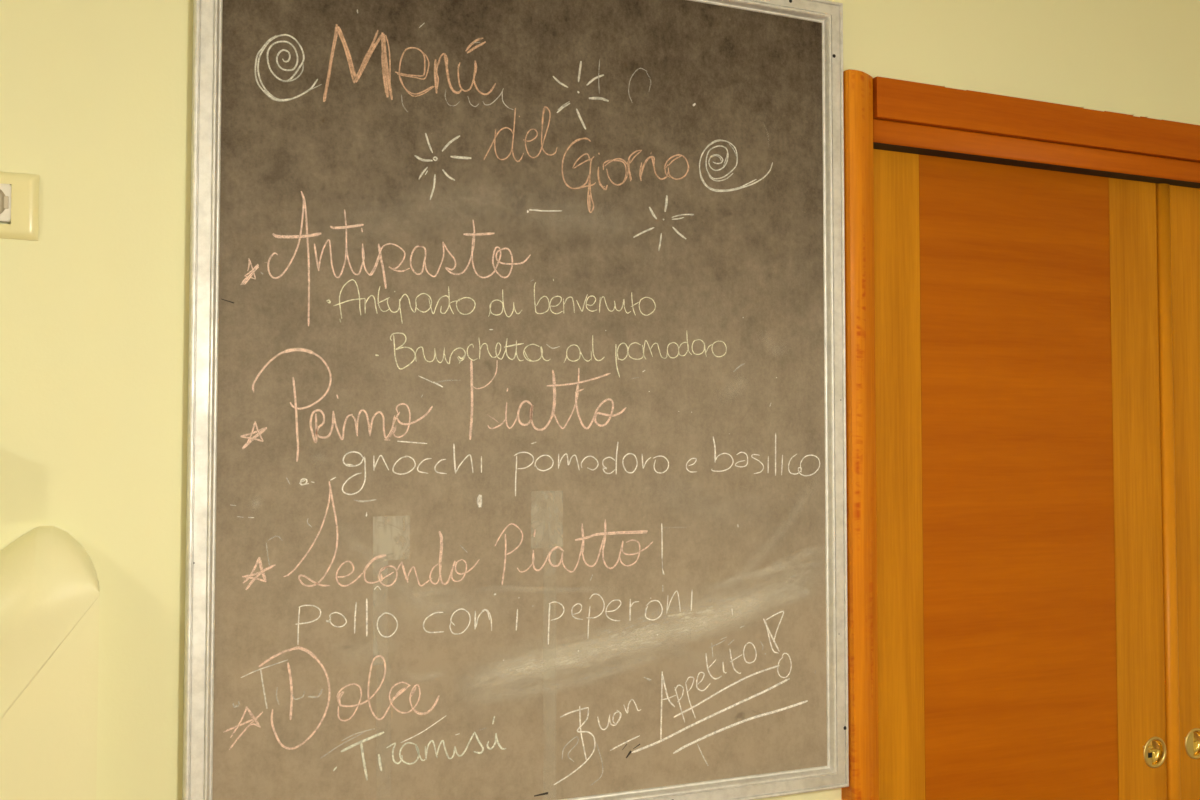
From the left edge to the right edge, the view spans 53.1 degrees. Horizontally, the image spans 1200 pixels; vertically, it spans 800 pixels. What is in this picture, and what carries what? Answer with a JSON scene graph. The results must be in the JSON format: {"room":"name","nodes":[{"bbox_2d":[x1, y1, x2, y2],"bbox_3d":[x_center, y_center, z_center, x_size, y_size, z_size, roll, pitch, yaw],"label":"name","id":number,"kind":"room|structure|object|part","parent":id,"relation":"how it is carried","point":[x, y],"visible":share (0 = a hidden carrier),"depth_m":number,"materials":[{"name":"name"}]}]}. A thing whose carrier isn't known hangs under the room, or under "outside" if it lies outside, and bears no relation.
{"room":"restaurant dining room","nodes":[
{"label":"restaurant dining room","id":0,"kind":"room"},
{"bbox_2d":[0,526,99,799],"bbox_3d":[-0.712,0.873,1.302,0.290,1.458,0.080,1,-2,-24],"label":"chair","id":1,"kind":"object","parent":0,"point":[50,590],"visible":1,"depth_m":1.34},
{"bbox_2d":[0,0,1199,799],"bbox_3d":[0.079,0.196,1.799,6.200,2.850,0.140,1,-2,-24],"label":"wall","id":2,"kind":"structure","parent":0,"point":[96,95],"depth_m":1.45,"materials":[{"name":"yellow paint"}]},
{"bbox_2d":[0,171,39,240],"bbox_3d":[-0.707,-0.227,1.387,0.107,0.078,0.009,1,-2,-24],"label":"wall socket","id":3,"kind":"object","parent":2,"relation":"attached to","point":[19,192],"visible":1,"depth_m":1.40,"materials":[{"name":"beige plastic"}]},
{"bbox_2d":[182,0,848,799],"bbox_3d":[-0.064,-0.023,1.654,0.955,1.202,0.024,1,-2,-24],"label":"chalkboard","id":4,"kind":"object","parent":2,"relation":"attached to","point":[516,425],"visible":1,"depth_m":1.63,"materials":[{"name":"stone"}]},
{"bbox_3d":[-0.485,-0.030,1.468,0.034,1.202,0.023,1,-2,-24],"label":"frame rail","id":5,"kind":"part","parent":4,"relation":"part of","materials":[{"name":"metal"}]},
{"bbox_3d":[-0.064,0.561,1.631,0.955,0.034,0.023,1,-2,-24],"label":"frame rail","id":6,"kind":"part","parent":4,"relation":"part of","materials":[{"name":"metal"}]},
{"bbox_3d":[-0.064,-0.607,1.677,0.955,0.034,0.023,1,-2,-24],"label":"frame rail","id":7,"kind":"part","parent":4,"relation":"part of","materials":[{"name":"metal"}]},
{"bbox_3d":[0.358,-0.015,1.840,0.034,1.202,0.023,1,-2,-24],"label":"frame rail","id":8,"kind":"part","parent":4,"relation":"part of","materials":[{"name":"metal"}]},
{"bbox_2d":[841,69,878,799],"bbox_3d":[0.392,0.558,1.861,0.062,2.132,0.094,1,-2,-24],"label":"trim","id":9,"kind":"structure","parent":2,"relation":"attached to","point":[857,85],"depth_m":1.84,"materials":[{"name":"orange wood"}]},
{"bbox_2d":[873,149,1166,799],"bbox_3d":[0.695,0.601,2.024,0.687,2.043,0.040,1,-2,-24],"label":"door","id":10,"kind":"structure","parent":2,"relation":"in","point":[1020,605],"depth_m":2.03,"materials":[{"name":"brown wood"}]},
{"bbox_3d":[0.714,0.601,2.017,0.418,2.043,0.004,1,-2,-24],"label":"panel","id":11,"kind":"part","parent":10,"relation":"part of","materials":[{"name":"orange wood"}]},
{"bbox_3d":[0.972,0.626,2.129,0.015,0.043,0.004,1,-2,-24],"label":"pull plate","id":12,"kind":"part","parent":10,"relation":"part of","materials":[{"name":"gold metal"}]},
{"bbox_2d":[1152,740,1162,764],"bbox_3d":[0.991,0.627,2.142,0.030,0.045,0.012,1,-2,-24],"label":"door handle","id":13,"kind":"object","parent":10,"relation":"on","point":[1157,745],"depth_m":2.15,"materials":[{"name":"gold metal"}]},
{"bbox_2d":[873,76,1199,188],"bbox_3d":[1.031,-0.447,2.169,1.324,0.104,0.046,1,-2,-24],"label":"trim","id":14,"kind":"structure","parent":2,"relation":"attached to","point":[945,121],"depth_m":2.01,"materials":[{"name":"orange wood"}]},
{"bbox_3d":[1.034,-0.414,2.160,1.323,0.037,0.012,1,-2,-24],"label":"moulding","id":15,"kind":"part","parent":14,"relation":"part of","materials":[{"name":"orange wood"}]},
{"bbox_2d":[1156,183,1199,799],"bbox_3d":[1.330,0.612,2.302,0.697,2.043,0.042,1,-2,-24],"label":"door","id":16,"kind":"structure","parent":2,"relation":"in","point":[1177,207],"depth_m":2.18,"materials":[{"name":"brown wood"}]},
{"bbox_3d":[1.066,0.623,2.171,0.016,0.043,0.004,1,-2,-24],"label":"pull plate","id":17,"kind":"part","parent":16,"relation":"part of","materials":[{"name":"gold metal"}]},
{"bbox_2d":[1193,731,1199,755],"bbox_3d":[1.085,0.623,2.183,0.028,0.045,0.012,1,-2,-24],"label":"door handle","id":18,"kind":"object","parent":16,"relation":"on","point":[1196,734],"depth_m":2.19,"materials":[{"name":"gold metal"}]}
]}

